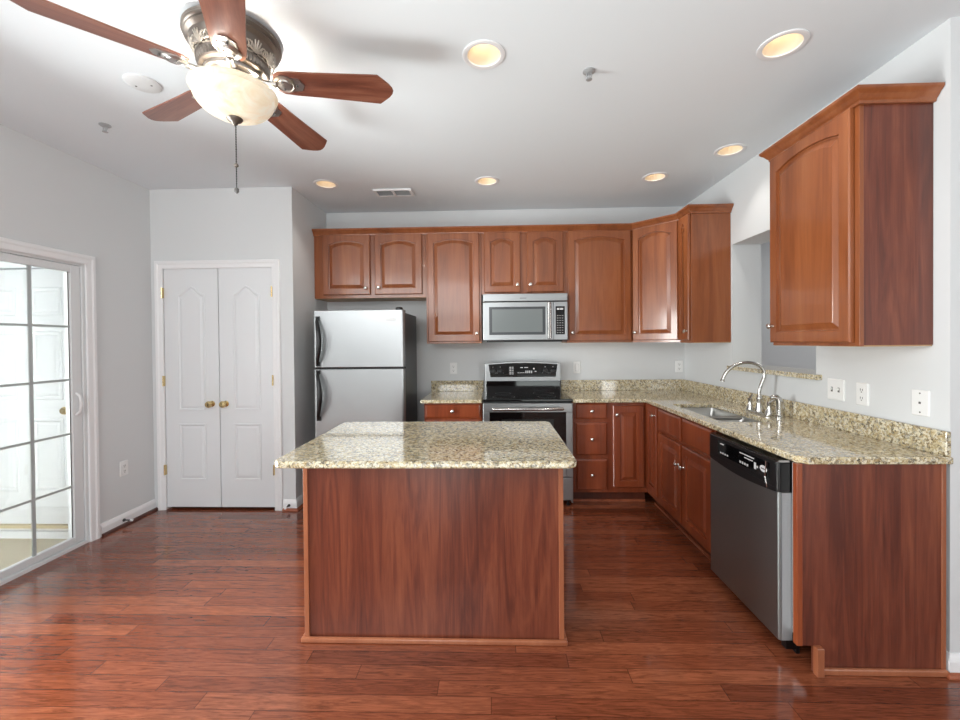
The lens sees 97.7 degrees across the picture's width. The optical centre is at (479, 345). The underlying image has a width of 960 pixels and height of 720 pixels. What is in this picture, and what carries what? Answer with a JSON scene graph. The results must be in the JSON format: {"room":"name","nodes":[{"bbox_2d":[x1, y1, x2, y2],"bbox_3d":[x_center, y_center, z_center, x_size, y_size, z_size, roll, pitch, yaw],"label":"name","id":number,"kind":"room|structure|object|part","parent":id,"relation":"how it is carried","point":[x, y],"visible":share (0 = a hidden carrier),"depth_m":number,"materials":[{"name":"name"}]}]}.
{"room":"kitchen","nodes":[
{"label":"kitchen","id":0,"kind":"room"},
{"bbox_2d":[0,538,66,569],"bbox_3d":[-4.286,1.545,0.930,2.547,0.100,4.560,-1,1,2],"label":"floor","id":1,"kind":"structure","parent":0,"point":[12,551],"depth_m":3.03,"materials":[{"name":"beige"}]},
{"bbox_2d":[0,261,67,538],"bbox_3d":[-4.226,0.070,3.245,2.547,2.805,0.100,-1,1,2],"label":"wall","id":2,"kind":"structure","parent":0,"point":[14,534],"depth_m":3.18,"materials":[{"name":"white paint"}]},
{"bbox_2d":[0,269,67,530],"bbox_3d":[-3.439,0.412,3.153,0.850,1.973,0.101,-1,1,2],"label":"door","id":3,"kind":"structure","parent":2,"relation":"in","point":[47,285],"depth_m":3.17,"materials":[{"name":"white paint"}]},
{"bbox_3d":[-3.429,1.387,3.177,0.850,0.022,0.012,-1,1,2],"label":"sill","id":4,"kind":"part","parent":3,"relation":"part of","materials":[{"name":"white plastic"}]},
{"bbox_3d":[-3.085,0.483,3.126,0.064,0.064,0.067,-1,1,2],"label":"knob","id":5,"kind":"part","parent":3,"relation":"part of","materials":[{"name":"gold metal"}]},
{"bbox_2d":[0,124,154,538],"bbox_3d":[-2.974,0.073,0.150,0.150,2.724,8.512,-1,1,2],"label":"wall","id":6,"kind":"structure","parent":0,"point":[52,197],"depth_m":3.17,"materials":[{"name":"white paint"}]},
{"bbox_2d":[0,249,89,585],"bbox_3d":[-2.892,0.416,2.084,0.167,2.000,1.835,-1,1,2],"label":"door","id":7,"kind":"structure","parent":6,"relation":"in","point":[73,273],"depth_m":2.91,"materials":[{"name":"white plastic"}]},
{"bbox_3d":[-2.806,0.407,2.935,0.049,0.164,0.019,-1,1,-5],"label":"handle","id":8,"kind":"part","parent":7,"relation":"part of","materials":[{"name":"white paint"}]},
{"bbox_2d":[0,237,100,541],"bbox_3d":[-2.825,0.390,2.081,0.020,2.051,1.961,-1,1,2],"label":"trim","id":9,"kind":"structure","parent":6,"relation":"attached to","point":[89,262],"depth_m":3.01,"materials":[{"name":"white paint"}]},
{"bbox_2d":[120,460,127,476],"bbox_3d":[-2.788,0.960,3.286,0.008,0.116,0.072,-1,1,2],"label":"wall plate","id":10,"kind":"object","parent":6,"relation":"attached to","point":[124,464],"visible":1,"depth_m":3.28,"materials":[{"name":"white plastic"}]},
{"bbox_2d":[100,499,155,536],"bbox_3d":[-2.780,1.357,3.333,0.014,0.092,0.500,-1,1,2],"label":"baseboard","id":11,"kind":"structure","parent":6,"relation":"attached to","point":[114,522],"depth_m":3.30,"materials":[{"name":"white paint"}]},
{"bbox_2d":[102,507,157,536],"bbox_3d":[-2.765,1.393,3.333,0.017,0.020,0.500,-1,1,2],"label":"trim","id":12,"kind":"structure","parent":6,"relation":"attached to","point":[156,508],"depth_m":3.28,"materials":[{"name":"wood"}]},
{"bbox_2d":[150,187,327,508],"bbox_3d":[-2.168,0.029,3.917,1.224,2.724,0.732,-1,1,2],"label":"wall","id":13,"kind":"structure","parent":0,"point":[256,222],"depth_m":3.55,"materials":[{"name":"white paint"}]},
{"bbox_2d":[161,267,274,506],"bbox_3d":[-2.210,0.364,3.582,0.953,2.063,0.168,-1,1,2],"label":"door","id":14,"kind":"structure","parent":13,"relation":"in","point":[218,380],"depth_m":3.56,"materials":[{"name":"white paint"},{"name":"brass"}]},
{"bbox_3d":[-2.277,0.494,3.532,0.058,0.058,0.062,-1,1,2],"label":"knob","id":15,"kind":"part","parent":14,"relation":"part of","materials":[{"name":"gold metal"}]},
{"bbox_3d":[-2.158,0.493,3.528,0.058,0.058,0.062,-1,1,2],"label":"knob","id":16,"kind":"part","parent":14,"relation":"part of","materials":[{"name":"gold metal"}]},
{"bbox_2d":[154,259,282,510],"bbox_3d":[-2.212,0.337,3.545,1.076,2.117,0.020,-1,1,2],"label":"trim","id":17,"kind":"structure","parent":13,"relation":"attached to","point":[159,266],"depth_m":3.54,"materials":[{"name":"white paint"}]},
{"bbox_2d":[282,504,302,510],"bbox_3d":[-1.582,1.376,3.897,0.134,0.020,0.762,-1,1,2],"label":"trim","id":18,"kind":"structure","parent":13,"relation":"attached to","point":[301,505],"depth_m":3.52,"materials":[{"name":"brown wood"}]},
{"bbox_2d":[283,494,302,507],"bbox_3d":[-1.590,1.340,3.905,0.118,0.092,0.746,-1,1,2],"label":"baseboard","id":19,"kind":"structure","parent":13,"relation":"attached to","point":[294,503],"depth_m":3.54,"materials":[{"name":"white paint"}]},
{"bbox_2d":[0,0,959,212],"bbox_3d":[1.063,-1.325,0.020,8.253,0.001,8.532,-1,1,2],"label":"ceiling","id":20,"kind":"structure","parent":0,"point":[674,83],"depth_m":2.21,"materials":[{"name":"white paint"}]},
{"bbox_2d":[98,122,111,132],"bbox_3d":[-2.240,-1.296,2.505,0.060,0.044,0.060,-1,1,2],"label":"sprinkler head","id":21,"kind":"object","parent":20,"relation":"attached to","point":[105,126],"visible":1,"depth_m":2.50},
{"bbox_2d":[123,73,161,92],"bbox_3d":[-1.693,-1.313,2.106,0.156,0.014,0.156,-1,1,2],"label":"smoke detector","id":22,"kind":"object","parent":20,"relation":"attached to","point":[142,83],"depth_m":2.09,"materials":[{"name":"white plastic"}]},
{"bbox_2d":[10,0,392,193],"bbox_3d":[-1.023,-0.993,1.830,1.264,0.661,1.260,-1,1,2],"label":"ceiling fan","id":23,"kind":"object","parent":20,"relation":"hanging from","point":[236,55],"visible":1,"depth_m":1.71,"materials":[{"name":"brown wood"}]},
{"bbox_3d":[-1.357,-1.135,1.509,0.503,0.006,0.160,-1,13,-44],"label":"blade","id":24,"kind":"part","parent":23,"relation":"part of","materials":[{"name":"brown wood"}]},
{"bbox_3d":[-1.423,-1.139,1.996,0.503,0.006,0.160,0,13,28],"label":"blade","id":25,"kind":"part","parent":23,"relation":"part of","materials":[{"name":"brown wood"}]},
{"bbox_3d":[-0.873,-1.139,1.421,0.160,0.006,0.503,12,-5,-25],"label":"blade","id":26,"kind":"part","parent":23,"relation":"part of","materials":[{"name":"brown wood"}]},
{"bbox_3d":[-1.053,-1.036,1.799,0.340,0.126,0.340,-1,1,2],"label":"lamp shade","id":27,"kind":"part","parent":23,"relation":"part of","materials":[{"name":"white glass"}]},
{"bbox_3d":[-1.047,-0.811,1.801,0.006,0.273,0.006,-1,1,2],"label":"pull chain","id":28,"kind":"part","parent":23,"relation":"part of","materials":[{"name":"grey metal"}]},
{"bbox_3d":[-0.979,-1.145,2.209,0.160,0.006,0.503,-13,-2,10],"label":"blade","id":29,"kind":"part","parent":23,"relation":"part of","materials":[{"name":"brown wood"}]},
{"bbox_3d":[-0.639,-1.145,1.854,0.503,0.006,0.160,-1,-11,-8],"label":"blade","id":30,"kind":"part","parent":23,"relation":"part of","materials":[{"name":"brown wood"}]},
{"bbox_2d":[313,179,338,188],"bbox_3d":[-1.274,-1.416,3.466,0.196,0.172,0.196,-1,1,2],"label":"recessed light","id":31,"kind":"object","parent":20,"relation":"in","point":[327,184],"visible":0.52,"depth_m":3.52,"materials":[{"name":"white glass"}]},
{"bbox_2d":[373,188,413,196],"bbox_3d":[-0.752,-1.337,3.665,0.330,0.014,0.160,-1,1,2],"label":"ceiling vent","id":32,"kind":"object","parent":20,"relation":"in","point":[404,192],"visible":1,"depth_m":3.65,"materials":[{"name":"white metal"}]},
{"bbox_2d":[463,40,504,69],"bbox_3d":[0.017,-1.413,1.922,0.196,0.172,0.196,-1,1,2],"label":"recessed light","id":33,"kind":"object","parent":20,"relation":"in","point":[479,54],"visible":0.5,"depth_m":1.98,"materials":[{"name":"white paint"}]},
{"bbox_2d":[475,176,498,185],"bbox_3d":[0.056,-1.428,3.433,0.196,0.172,0.196,-1,1,2],"label":"recessed light","id":34,"kind":"object","parent":20,"relation":"in","point":[486,180],"visible":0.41,"depth_m":3.49,"materials":[{"name":"white glass"}]},
{"bbox_2d":[583,67,594,81],"bbox_3d":[0.532,-1.318,2.045,0.060,0.044,0.060,-1,1,2],"label":"sprinkler head","id":35,"kind":"object","parent":20,"relation":"attached to","point":[587,72],"visible":1,"depth_m":2.04},
{"bbox_2d":[642,172,667,181],"bbox_3d":[1.411,-1.440,3.381,0.196,0.172,0.196,-1,1,2],"label":"recessed light","id":36,"kind":"object","parent":20,"relation":"in","point":[657,176],"visible":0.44,"depth_m":3.43,"materials":[{"name":"white glass"}]},
{"bbox_2d":[714,143,746,156],"bbox_3d":[1.736,-1.438,2.912,0.196,0.172,0.196,-1,1,2],"label":"recessed light","id":37,"kind":"object","parent":20,"relation":"in","point":[731,149],"visible":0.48,"depth_m":2.96,"materials":[{"name":"white paint"}]},
{"bbox_2d":[756,29,809,60],"bbox_3d":[1.353,-1.425,1.875,0.196,0.172,0.196,-1,1,2],"label":"recessed light","id":38,"kind":"object","parent":20,"relation":"in","point":[783,44],"visible":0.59,"depth_m":1.92,"materials":[{"name":"white paint"}]},
{"bbox_2d":[0,489,959,719],"bbox_3d":[1.153,1.458,0.035,8.123,0.120,8.512,-1,1,2],"label":"floor","id":39,"kind":"structure","parent":0,"point":[174,613],"depth_m":1.92,"materials":[{"name":"brown wood"}]},
{"bbox_2d":[313,307,416,437],"bbox_3d":[-1.006,0.523,3.767,0.775,1.695,0.663,-1,1,2],"label":"refrigerator","id":40,"kind":"object","parent":39,"relation":"on","point":[365,361],"visible":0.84,"depth_m":3.51,"materials":[{"name":"grey metal"}]},
{"bbox_3d":[-1.345,-0.035,3.484,0.042,0.419,0.096,-1,1,-31],"label":"handle","id":41,"kind":"part","parent":40,"relation":"part of","materials":[{"name":"black plastic"}]},
{"bbox_3d":[-1.340,0.418,3.488,0.042,0.426,0.096,-1,1,-31],"label":"handle","id":42,"kind":"part","parent":40,"relation":"part of","materials":[{"name":"black plastic"}]},
{"bbox_3d":[-1.018,-0.059,3.538,0.775,0.477,0.060,-1,1,2],"label":"door","id":43,"kind":"part","parent":40,"relation":"part of","materials":[{"name":"silver metal"}]},
{"bbox_3d":[-1.011,0.748,3.546,0.775,1.103,0.060,-1,1,2],"label":"door","id":44,"kind":"part","parent":40,"relation":"part of","materials":[{"name":"silver metal"}]},
{"bbox_2d":[301,468,567,645],"bbox_3d":[-0.213,0.948,2.256,1.249,0.884,0.622,-1,1,2],"label":"kitchen island","id":45,"kind":"object","parent":39,"relation":"on","point":[443,556],"visible":0.79,"depth_m":1.97,"materials":[{"name":"brown wood"}]},
{"bbox_3d":[-0.821,0.946,1.993,0.022,0.864,0.030,-1,1,2],"label":"corner trim","id":46,"kind":"part","parent":45,"relation":"part of","materials":[{"name":"brown wood"}]},
{"bbox_2d":[275,421,576,468],"bbox_3d":[-0.224,0.491,2.177,1.283,0.030,0.883,-1,1,2],"label":"island countertop","id":47,"kind":"structure","parent":45,"relation":"on","point":[443,444],"depth_m":1.97,"materials":[{"name":"stone"}]},
{"bbox_3d":[-0.209,1.377,2.260,1.249,0.024,0.622,-1,1,2],"label":"trim","id":48,"kind":"part","parent":45,"relation":"part of","materials":[{"name":"brown wood"}]},
{"bbox_3d":[0.377,0.935,1.956,0.022,0.864,0.030,-1,1,2],"label":"corner trim","id":49,"kind":"part","parent":45,"relation":"part of","materials":[{"name":"brown wood"}]},
{"bbox_2d":[424,394,483,421],"bbox_3d":[-0.222,0.931,3.912,0.506,0.884,0.633,-1,1,2],"label":"base cabinet","id":50,"kind":"object","parent":39,"relation":"on","point":[433,412],"visible":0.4,"depth_m":3.63,"materials":[{"name":"brown wood"}]},
{"bbox_2d":[420,380,483,402],"bbox_3d":[-0.237,0.422,3.900,0.527,0.136,0.649,-1,1,2],"label":"countertop","id":51,"kind":"structure","parent":50,"relation":"on","point":[456,391],"depth_m":4.11,"materials":[{"name":"stone"}]},
{"bbox_3d":[-0.237,0.567,3.634,0.476,0.117,0.020,-1,1,2],"label":"drawer","id":52,"kind":"part","parent":50,"relation":"part of","materials":[{"name":"brown wood"}]},
{"bbox_3d":[-0.233,0.946,3.638,0.476,0.600,0.020,-1,1,2],"label":"door","id":53,"kind":"part","parent":50,"relation":"part of","materials":[{"name":"brown wood"}]},
{"bbox_3d":[-0.230,0.884,3.659,0.506,0.784,0.018,-1,1,2],"label":"frame","id":54,"kind":"part","parent":50,"relation":"part of","materials":[{"name":"brown wood"}]},
{"bbox_2d":[483,361,572,505],"bbox_3d":[0.414,0.761,3.828,0.759,1.215,0.697,-1,1,2],"label":"range","id":55,"kind":"object","parent":39,"relation":"on","point":[515,390],"visible":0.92,"depth_m":3.66,"materials":[{"name":"grey metal"}]},
{"bbox_3d":[0.416,0.235,4.066,0.665,0.137,0.007,-1,1,2],"label":"control panel","id":56,"kind":"part","parent":55,"relation":"part of","materials":[{"name":"black glass"}]},
{"bbox_2d":[483,391,571,401],"bbox_3d":[0.411,0.462,3.840,0.759,0.022,0.568,-1,1,2],"label":"cooktop","id":57,"kind":"object","parent":55,"relation":"in","point":[489,396],"depth_m":3.72,"materials":[{"name":"black glass"}]},
{"bbox_3d":[0.406,0.798,3.565,0.755,0.622,0.056,-1,1,2],"label":"oven door","id":58,"kind":"part","parent":55,"relation":"part of","materials":[{"name":"silver metal"}]},
{"bbox_3d":[0.401,0.532,3.507,0.600,0.030,0.058,-1,1,2],"label":"handle","id":59,"kind":"part","parent":55,"relation":"part of","materials":[{"name":"silver metal"}]},
{"bbox_3d":[0.410,1.211,3.571,0.755,0.190,0.052,-1,1,2],"label":"drawer","id":60,"kind":"part","parent":55,"relation":"part of","materials":[{"name":"silver metal"}]},
{"bbox_2d":[571,401,646,501],"bbox_3d":[1.124,0.919,3.870,0.642,0.884,0.633,-1,1,2],"label":"base cabinet","id":61,"kind":"object","parent":39,"relation":"on","point":[609,439],"visible":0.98,"depth_m":3.59,"materials":[{"name":"brown wood"}]},
{"bbox_3d":[0.955,0.561,3.597,0.266,0.134,0.020,-1,1,2],"label":"drawer","id":62,"kind":"part","parent":61,"relation":"part of","materials":[{"name":"brown wood"}]},
{"bbox_3d":[0.957,0.800,3.599,0.266,0.276,0.020,-1,1,2],"label":"drawer","id":63,"kind":"part","parent":61,"relation":"part of","materials":[{"name":"brown wood"}]},
{"bbox_3d":[0.960,1.107,3.602,0.266,0.263,0.020,-1,1,2],"label":"drawer","id":64,"kind":"part","parent":61,"relation":"part of","materials":[{"name":"brown wood"}]},
{"bbox_3d":[1.121,1.354,3.675,0.642,0.018,0.014,-1,1,2],"label":"shoe molding","id":65,"kind":"part","parent":61,"relation":"part of","materials":[{"name":"brown wood"}]},
{"bbox_3d":[1.272,0.863,3.590,0.262,0.700,0.020,-1,1,2],"label":"door","id":66,"kind":"part","parent":61,"relation":"part of","materials":[{"name":"brown wood"}]},
{"bbox_2d":[561,379,952,463],"bbox_3d":[1.380,0.417,2.959,1.221,0.134,2.429,-1,1,2],"label":"countertop","id":67,"kind":"structure","parent":61,"relation":"on","point":[808,433],"depth_m":2.26,"materials":[{"name":"stone"}]},
{"bbox_2d":[684,408,759,421],"bbox_3d":[1.628,0.570,2.876,0.362,0.174,0.764,-1,1,2],"label":"sink","id":68,"kind":"object","parent":67,"relation":"in","point":[717,414],"visible":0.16,"depth_m":3.02,"materials":[{"name":"silver metal"}]},
{"bbox_3d":[1.633,0.568,3.064,0.362,0.173,0.388,-1,1,2],"label":"bowl","id":69,"kind":"part","parent":68,"relation":"part of","materials":[{"name":"silver metal"}]},
{"bbox_3d":[1.622,0.572,2.688,0.362,0.173,0.388,-1,1,2],"label":"bowl","id":70,"kind":"part","parent":68,"relation":"part of","materials":[{"name":"silver metal"}]},
{"bbox_2d":[720,361,774,416],"bbox_3d":[1.766,0.277,2.794,0.267,0.349,0.260,-1,1,2],"label":"faucet","id":71,"kind":"object","parent":67,"relation":"on","point":[759,409],"visible":0.99,"depth_m":2.78,"materials":[{"name":"silver metal"}]},
{"bbox_3d":[1.767,0.227,2.819,0.275,0.249,0.031,0,1,15],"label":"spout","id":72,"kind":"part","parent":71,"relation":"part of","materials":[{"name":"silver metal"}]},
{"bbox_3d":[1.869,0.385,2.895,0.058,0.105,0.054,-1,1,2],"label":"handle","id":73,"kind":"part","parent":71,"relation":"part of","materials":[{"name":"silver metal"}]},
{"bbox_3d":[1.861,0.444,2.792,0.056,0.014,0.250,-1,1,2],"label":"plate","id":74,"kind":"part","parent":71,"relation":"part of","materials":[{"name":"silver metal"}]},
{"bbox_3d":[1.862,0.387,2.689,0.058,0.105,0.054,-1,1,2],"label":"handle","id":75,"kind":"part","parent":71,"relation":"part of","materials":[{"name":"silver metal"}]},
{"bbox_2d":[770,395,784,418],"bbox_3d":[1.860,0.380,2.622,0.078,0.146,0.052,-1,1,2],"label":"sprayer","id":76,"kind":"object","parent":67,"relation":"on","point":[779,402],"visible":1,"depth_m":2.61,"materials":[{"name":"silver metal"}]},
{"bbox_2d":[646,403,668,515],"bbox_3d":[1.693,0.918,3.455,0.633,0.884,0.267,-1,1,2],"label":"base cabinet","id":77,"kind":"object","parent":39,"relation":"on","point":[652,431],"visible":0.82,"depth_m":3.43,"materials":[{"name":"brown wood"}]},
{"bbox_3d":[1.418,0.850,3.461,0.020,0.725,0.228,-1,1,2],"label":"door","id":78,"kind":"part","parent":77,"relation":"part of","materials":[{"name":"brown wood"}]},
{"bbox_3d":[1.441,0.870,3.463,0.018,0.784,0.267,-1,1,2],"label":"frame","id":79,"kind":"part","parent":77,"relation":"part of","materials":[{"name":"brown wood"}]},
{"bbox_3d":[1.499,1.353,3.466,0.014,0.018,0.267,-1,1,2],"label":"shoe molding","id":80,"kind":"part","parent":77,"relation":"part of","materials":[{"name":"brown wood"}]},
{"bbox_2d":[658,408,718,560],"bbox_3d":[1.676,0.924,2.900,0.633,0.884,0.844,-1,1,2],"label":"base cabinet","id":81,"kind":"object","parent":39,"relation":"on","point":[684,463],"visible":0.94,"depth_m":2.84,"materials":[{"name":"brown wood"}]},
{"bbox_3d":[1.405,0.582,3.110,0.020,0.164,0.392,-1,1,2],"label":"false drawer","id":82,"kind":"part","parent":81,"relation":"part of","materials":[{"name":"brown wood"}]},
{"bbox_3d":[1.409,0.963,3.114,0.020,0.550,0.392,-1,1,2],"label":"door","id":83,"kind":"part","parent":81,"relation":"part of","materials":[{"name":"brown wood"}]},
{"bbox_3d":[1.482,1.358,2.911,0.014,0.018,0.844,-1,1,2],"label":"shoe molding","id":84,"kind":"part","parent":81,"relation":"part of","materials":[{"name":"brown wood"}]},
{"bbox_3d":[1.395,0.967,2.698,0.020,0.550,0.388,-1,1,2],"label":"door","id":85,"kind":"part","parent":81,"relation":"part of","materials":[{"name":"brown wood"}]},
{"bbox_3d":[1.392,0.586,2.694,0.020,0.164,0.388,-1,1,2],"label":"false drawer","id":86,"kind":"part","parent":81,"relation":"part of","materials":[{"name":"brown wood"}]},
{"bbox_2d":[710,432,799,653],"bbox_3d":[1.630,0.939,2.163,0.591,0.868,0.599,-1,1,2],"label":"dishwasher","id":87,"kind":"object","parent":39,"relation":"on","point":[752,520],"visible":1,"depth_m":2.04,"materials":[{"name":"grey metal"}]},
{"bbox_3d":[1.369,0.586,2.168,0.062,0.132,0.598,-1,1,2],"label":"control panel","id":88,"kind":"part","parent":87,"relation":"part of","materials":[{"name":"black plastic"}]},
{"bbox_3d":[1.371,0.988,1.873,0.045,0.662,0.002,-1,1,2],"label":"edge trim","id":89,"kind":"part","parent":87,"relation":"part of","materials":[{"name":"silver metal"}]},
{"bbox_2d":[792,462,948,677],"bbox_3d":[1.636,0.935,1.794,0.609,0.884,0.130,-1,1,2],"label":"end panel","id":90,"kind":"object","parent":39,"relation":"on","point":[869,540],"visible":0.99,"depth_m":1.75,"materials":[{"name":"brown wood"}]},
{"bbox_3d":[1.676,1.363,1.750,0.535,0.028,0.016,-1,1,2],"label":"trim","id":91,"kind":"part","parent":90,"relation":"part of","materials":[{"name":"brown wood"}]},
{"bbox_3d":[1.928,0.933,1.743,0.017,0.884,0.006,-1,1,2],"label":"trim","id":92,"kind":"part","parent":90,"relation":"part of","materials":[{"name":"brown wood"}]},
{"bbox_2d":[326,206,815,421],"bbox_3d":[1.282,-0.006,4.234,8.103,2.724,0.120,-1,1,2],"label":"wall","id":93,"kind":"structure","parent":0,"point":[610,360],"depth_m":4.19,"materials":[{"name":"white paint"}]},
{"bbox_2d":[314,234,425,301],"bbox_3d":[-1.029,-0.754,4.057,1.055,0.614,0.362,-1,1,2],"label":"upper cabinet","id":94,"kind":"object","parent":93,"relation":"attached to","point":[378,267],"visible":0.99,"depth_m":3.91,"materials":[{"name":"brown wood"}]},
{"bbox_3d":[-1.251,-0.755,3.925,0.448,0.560,0.020,-1,1,2],"label":"door","id":95,"kind":"part","parent":94,"relation":"part of","materials":[{"name":"brown wood"}]},
{"bbox_3d":[-0.761,-0.760,3.910,0.443,0.560,0.020,-1,1,2],"label":"door","id":96,"kind":"part","parent":94,"relation":"part of","materials":[{"name":"brown wood"}]},
{"bbox_2d":[312,203,733,236],"bbox_3d":[0.211,-1.070,3.612,3.568,0.060,0.553,-1,1,2],"label":"crown molding","id":97,"kind":"structure","parent":94,"relation":"attached to","point":[690,208],"depth_m":3.85,"materials":[{"name":"brown wood"}]},
{"bbox_2d":[450,363,456,373],"bbox_3d":[-0.267,0.229,4.221,0.072,0.116,0.008,-1,1,2],"label":"wall plate","id":98,"kind":"object","parent":93,"relation":"attached to","point":[453,366],"visible":1,"depth_m":4.22,"materials":[{"name":"white plastic"}]},
{"bbox_2d":[426,233,482,343],"bbox_3d":[-0.241,-0.544,4.035,0.515,1.047,0.362,-1,1,2],"label":"upper cabinet","id":99,"kind":"object","parent":93,"relation":"attached to","point":[453,260],"visible":1,"depth_m":3.89,"materials":[{"name":"brown wood"}]},
{"bbox_2d":[431,380,483,390],"bbox_3d":[-0.227,0.404,4.215,0.527,0.106,0.020,-1,1,2],"label":"backsplash","id":100,"kind":"structure","parent":93,"relation":"attached to","point":[456,385],"depth_m":4.20,"materials":[{"name":"stone"}]},
{"bbox_2d":[481,231,565,297],"bbox_3d":[0.407,-0.775,4.012,0.784,0.596,0.362,-1,1,2],"label":"upper cabinet","id":101,"kind":"object","parent":93,"relation":"attached to","point":[511,262],"visible":0.95,"depth_m":3.87,"materials":[{"name":"brown wood"}]},
{"bbox_3d":[0.205,-0.770,3.879,0.334,0.556,0.020,-1,1,2],"label":"door","id":102,"kind":"part","parent":101,"relation":"part of","materials":[{"name":"brown wood"}]},
{"bbox_2d":[483,293,567,341],"bbox_3d":[0.415,-0.254,3.979,0.764,0.438,0.435,-1,1,2],"label":"microwave","id":103,"kind":"object","parent":101,"relation":"attached to","point":[538,317],"visible":1,"depth_m":3.80,"materials":[{"name":"grey metal"}]},
{"bbox_3d":[0.347,-0.223,3.812,0.638,0.344,0.024,-1,1,2],"label":"door","id":104,"kind":"part","parent":103,"relation":"part of","materials":[{"name":"silver metal"}]},
{"bbox_3d":[0.408,-0.438,3.807,0.764,0.068,0.026,-1,1,2],"label":"vent panel","id":105,"kind":"part","parent":103,"relation":"part of","materials":[{"name":"silver metal"}]},
{"bbox_3d":[0.624,-0.227,3.773,0.038,0.328,0.036,-1,1,2],"label":"handle","id":106,"kind":"part","parent":103,"relation":"part of","materials":[{"name":"silver metal"}]},
{"bbox_3d":[0.731,-0.226,3.800,0.123,0.344,0.024,-1,1,2],"label":"control panel","id":107,"kind":"part","parent":103,"relation":"part of","materials":[{"name":"silver metal"}]},
{"bbox_3d":[0.600,-0.774,3.867,0.334,0.556,0.020,-1,1,2],"label":"door","id":108,"kind":"part","parent":101,"relation":"part of","materials":[{"name":"brown wood"}]},
{"bbox_2d":[573,362,580,372],"bbox_3d":[0.968,0.218,4.182,0.072,0.116,0.008,-1,1,2],"label":"wall plate","id":109,"kind":"object","parent":93,"relation":"attached to","point":[576,365],"visible":1,"depth_m":4.18,"materials":[{"name":"white plastic"}]},
{"bbox_2d":[562,230,631,342],"bbox_3d":[1.103,-0.555,3.992,0.603,1.050,0.362,-1,1,2],"label":"upper cabinet","id":110,"kind":"object","parent":93,"relation":"attached to","point":[598,263],"visible":0.99,"depth_m":3.85,"materials":[{"name":"brown wood"}]},
{"bbox_2d":[632,220,679,341],"bbox_3d":[1.697,-0.558,3.848,0.625,1.052,0.611,-1,1,2],"label":"upper cabinet","id":111,"kind":"object","parent":93,"relation":"attached to","point":[655,247],"visible":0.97,"depth_m":3.68,"materials":[{"name":"brown wood"}]},
{"bbox_2d":[675,360,682,371],"bbox_3d":[1.973,0.204,4.150,0.072,0.116,0.008,-1,1,2],"label":"wall plate","id":112,"kind":"object","parent":93,"relation":"attached to","point":[678,363],"visible":1,"depth_m":4.15,"materials":[{"name":"white plastic"}]},
{"bbox_2d":[684,17,959,652],"bbox_3d":[2.102,-0.001,2.941,0.228,2.724,2.414,-1,1,2],"label":"wall","id":113,"kind":"structure","parent":0,"point":[891,373],"depth_m":1.95,"materials":[{"name":"white paint"}]},
{"bbox_2d":[678,213,730,342],"bbox_3d":[1.815,-0.552,3.439,0.362,1.057,0.204,-1,1,2],"label":"upper cabinet","id":114,"kind":"object","parent":113,"relation":"attached to","point":[704,239],"visible":0.99,"depth_m":3.34,"materials":[{"name":"brown wood"}]},
{"bbox_3d":[1.676,-0.551,3.443,0.020,1.013,0.180,-1,1,2],"label":"door","id":115,"kind":"part","parent":114,"relation":"part of","materials":[{"name":"brown wood"}]},
{"bbox_3d":[1.698,-0.552,3.443,0.018,1.055,0.204,-1,1,2],"label":"frame","id":116,"kind":"part","parent":114,"relation":"part of","materials":[{"name":"brown wood"}]},
{"bbox_2d":[727,365,821,379],"bbox_3d":[2.099,0.177,2.875,0.292,0.030,0.925,-1,1,2],"label":"ledge","id":117,"kind":"object","parent":113,"relation":"attached to","point":[772,370],"visible":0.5,"depth_m":2.77,"materials":[{"name":"stone"}]},
{"bbox_2d":[828,378,844,400],"bbox_3d":[1.962,0.243,2.318,0.016,0.116,0.114,-1,1,2],"label":"wall plate","id":118,"kind":"object","parent":113,"relation":"attached to","point":[836,387],"visible":1,"depth_m":2.31,"materials":[{"name":"white plastic"}]},
{"bbox_2d":[766,103,932,346],"bbox_3d":[1.773,-0.533,2.085,0.362,1.068,0.561,-1,1,2],"label":"upper cabinet","id":119,"kind":"object","parent":113,"relation":"attached to","point":[851,201],"visible":0.96,"depth_m":1.83,"materials":[{"name":"brown wood"}]},
{"bbox_3d":[1.634,-0.529,2.100,0.020,1.026,0.531,-1,1,2],"label":"door","id":120,"kind":"part","parent":119,"relation":"part of","materials":[{"name":"brown wood"}]},
{"bbox_3d":[1.656,-0.533,2.088,0.018,1.066,0.561,-1,1,2],"label":"frame","id":121,"kind":"part","parent":119,"relation":"part of","materials":[{"name":"brown wood"}]},
{"bbox_2d":[759,82,944,161],"bbox_3d":[1.772,-1.069,2.079,0.352,0.060,0.656,-1,1,2],"label":"crown molding","id":122,"kind":"structure","parent":119,"relation":"attached to","point":[896,93],"depth_m":1.79,"materials":[{"name":"brown wood"}]},
{"bbox_2d":[856,382,868,405],"bbox_3d":[1.961,0.248,2.151,0.008,0.116,0.072,-1,1,2],"label":"wall plate","id":123,"kind":"object","parent":113,"relation":"attached to","point":[862,389],"visible":1,"depth_m":2.15,"materials":[{"name":"white plastic"}]},
{"bbox_2d":[912,389,929,416],"bbox_3d":[1.952,0.253,1.858,0.008,0.116,0.078,-1,1,2],"label":"wall plate","id":124,"kind":"object","parent":113,"relation":"attached to","point":[920,398],"visible":1,"depth_m":1.85,"materials":[{"name":"white plastic"}]},
{"bbox_2d":[946,672,959,679],"bbox_3d":[3.499,1.350,1.696,3.136,0.020,0.048,-1,1,2],"label":"trim","id":125,"kind":"structure","parent":113,"relation":"attached to","point":[951,676],"depth_m":1.73,"materials":[{"name":"brown wood"}]},
{"bbox_3d":[3.718,-0.004,1.742,3.078,2.724,0.120,-1,1,2],"label":"wall","id":126,"kind":"structure","parent":0,"visible":0},
{"bbox_2d":[946,651,959,672],"bbox_3d":[3.507,1.314,1.704,3.120,0.092,0.032,-1,1,2],"label":"baseboard","id":127,"kind":"structure","parent":126,"relation":"attached to","point":[952,659],"depth_m":1.74,"materials":[{"name":"white paint"}]}
]}

